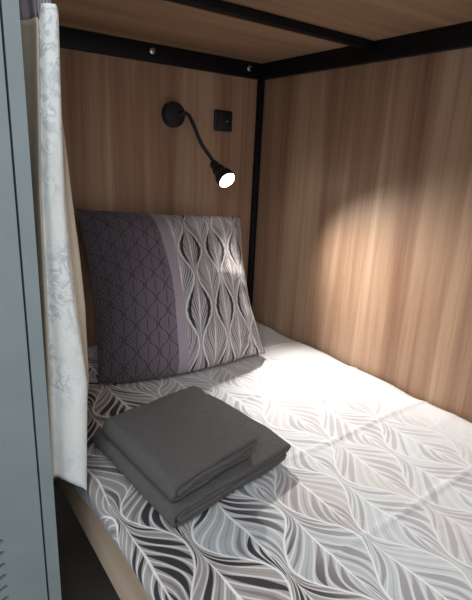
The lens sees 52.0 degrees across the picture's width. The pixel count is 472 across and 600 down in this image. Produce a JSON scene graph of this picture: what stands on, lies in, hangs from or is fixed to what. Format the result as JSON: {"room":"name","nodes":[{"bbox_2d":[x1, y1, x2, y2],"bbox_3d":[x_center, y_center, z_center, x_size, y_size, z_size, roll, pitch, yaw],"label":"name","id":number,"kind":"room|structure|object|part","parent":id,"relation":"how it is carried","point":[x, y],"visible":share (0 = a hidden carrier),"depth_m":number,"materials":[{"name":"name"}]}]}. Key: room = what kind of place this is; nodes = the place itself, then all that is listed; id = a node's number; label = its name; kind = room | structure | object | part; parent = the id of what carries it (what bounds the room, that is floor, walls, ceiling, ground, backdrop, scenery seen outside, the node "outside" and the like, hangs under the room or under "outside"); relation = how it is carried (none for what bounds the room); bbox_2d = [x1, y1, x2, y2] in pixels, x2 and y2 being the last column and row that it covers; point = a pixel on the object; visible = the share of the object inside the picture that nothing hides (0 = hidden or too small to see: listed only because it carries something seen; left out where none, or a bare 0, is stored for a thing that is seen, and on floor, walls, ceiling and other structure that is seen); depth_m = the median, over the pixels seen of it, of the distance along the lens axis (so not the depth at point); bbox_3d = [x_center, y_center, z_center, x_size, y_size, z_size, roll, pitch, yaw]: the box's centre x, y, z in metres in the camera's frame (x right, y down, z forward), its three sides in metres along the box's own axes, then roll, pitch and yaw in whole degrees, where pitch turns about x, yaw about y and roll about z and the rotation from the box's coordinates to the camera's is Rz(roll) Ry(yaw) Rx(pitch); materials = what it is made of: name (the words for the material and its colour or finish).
{"room":"dormitory","nodes":[
{"label":"dormitory","id":0,"kind":"room"},
{"bbox_2d":[53,480,119,599],"bbox_3d":[-0.215,1.140,-0.083,3.060,0.030,3.460,-9,20,-34],"label":"floor","id":1,"kind":"structure","parent":0,"point":[83,576],"depth_m":1.31,"materials":[{"name":"black"}]},
{"bbox_2d":[0,0,61,599],"bbox_3d":[-0.601,-0.094,0.758,0.428,1.830,0.521,-9,20,-34],"label":"locker","id":2,"kind":"object","parent":1,"relation":"on","point":[29,558],"visible":1,"depth_m":0.70,"materials":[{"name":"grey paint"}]},
{"bbox_2d":[51,0,471,599],"bbox_3d":[0.259,0.144,0.849,0.904,1.399,1.970,-9,20,-34],"label":"bunk bed","id":3,"kind":"object","parent":1,"relation":"on","point":[260,40],"visible":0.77,"depth_m":1.19,"materials":[{"name":"laminate"}]},
{"bbox_2d":[19,0,88,490],"bbox_3d":[-0.360,-0.103,0.884,0.083,0.855,0.344,-8,19,-32],"label":"curtain","id":4,"kind":"object","parent":3,"relation":"hanging from","point":[62,301],"visible":0.62,"depth_m":0.75,"materials":[{"name":"white fabric"}]},
{"bbox_3d":[-0.273,-0.731,1.424,0.904,0.050,0.020,-9,20,-34],"label":"head rail","id":5,"kind":"part","parent":3,"relation":"part of","materials":[{"name":"black metal"}]},
{"bbox_3d":[0.058,-0.126,1.866,0.020,1.329,0.020,-9,20,-34],"label":"post","id":6,"kind":"part","parent":3,"relation":"part of","materials":[{"name":"black metal"}]},
{"bbox_3d":[0.011,-0.625,1.052,0.846,0.019,0.025,-9,20,-34],"label":"cross rail","id":7,"kind":"part","parent":3,"relation":"part of","materials":[{"name":"black metal"}]},
{"bbox_3d":[0.655,-0.536,0.907,0.020,0.050,1.950,-9,20,-34],"label":"rail","id":8,"kind":"part","parent":3,"relation":"part of","materials":[{"name":"black metal"}]},
{"bbox_3d":[0.246,0.445,0.956,0.837,0.122,1.898,-9,20,-34],"label":"mattress","id":9,"kind":"object","parent":3,"relation":"on","visible":0},
{"bbox_2d":[71,321,471,599],"bbox_3d":[0.245,0.397,0.928,0.882,0.082,1.931,-9,20,-34],"label":"duvet cover","id":10,"kind":"object","parent":9,"relation":"on","point":[370,498],"visible":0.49,"depth_m":0.89,"materials":[{"name":"white fabric"}]},
{"bbox_2d":[77,209,265,382],"bbox_3d":[-0.154,-0.042,1.437,0.606,0.430,0.329,-9,20,-34],"label":"pillow","id":11,"kind":"object","parent":10,"relation":"on","point":[170,292],"visible":1,"depth_m":1.33,"materials":[{"name":"purple fabric"}]},
{"bbox_2d":[93,394,290,527],"bbox_3d":[-0.084,0.297,0.982,0.307,0.042,0.308,-11,21,-39],"label":"folded towel","id":12,"kind":"object","parent":10,"relation":"on","point":[270,450],"visible":0.38,"depth_m":0.89,"materials":[{"name":"grey fabric"}]},
{"bbox_2d":[102,386,257,500],"bbox_3d":[-0.106,0.262,0.940,0.240,0.043,0.299,-9,20,-34],"label":"folded towel","id":13,"kind":"object","parent":12,"relation":"on","point":[183,439],"visible":1,"depth_m":0.90,"materials":[{"name":"grey fabric"}]},
{"bbox_2d":[53,48,257,480],"bbox_3d":[-1.152,-0.468,0.898,3.040,2.420,0.040,-9,20,-34],"label":"wall","id":14,"kind":"structure","parent":0,"point":[122,156],"depth_m":1.52,"materials":[{"name":"laminate"}]},
{"bbox_2d":[161,102,234,187],"bbox_3d":[-0.114,-0.489,1.533,0.241,0.255,0.078,8,17,16],"label":"wall lamp","id":15,"kind":"object","parent":14,"relation":"attached to","point":[173,114],"visible":1,"depth_m":1.52,"materials":[{"name":"black plastic"}]},
{"bbox_3d":[-0.029,-0.377,1.523,0.053,0.045,0.031,-9,20,-34],"label":"bulb","id":16,"kind":"part","parent":15,"relation":"part of","materials":[{"name":"white glass"}]},
{"bbox_2d":[214,110,231,131],"bbox_3d":[-0.042,-0.606,1.639,0.072,0.066,0.014,-9,20,-34],"label":"wall switch","id":17,"kind":"object","parent":14,"relation":"attached to","point":[222,119],"visible":1,"depth_m":1.63,"materials":[{"name":"black plastic"}]},
{"bbox_2d":[252,47,471,422],"bbox_3d":[1.085,-0.221,0.408,0.040,2.420,3.420,-9,20,-34],"label":"wall","id":18,"kind":"structure","parent":0,"point":[363,250],"depth_m":1.37,"materials":[{"name":"laminate"}]}
]}

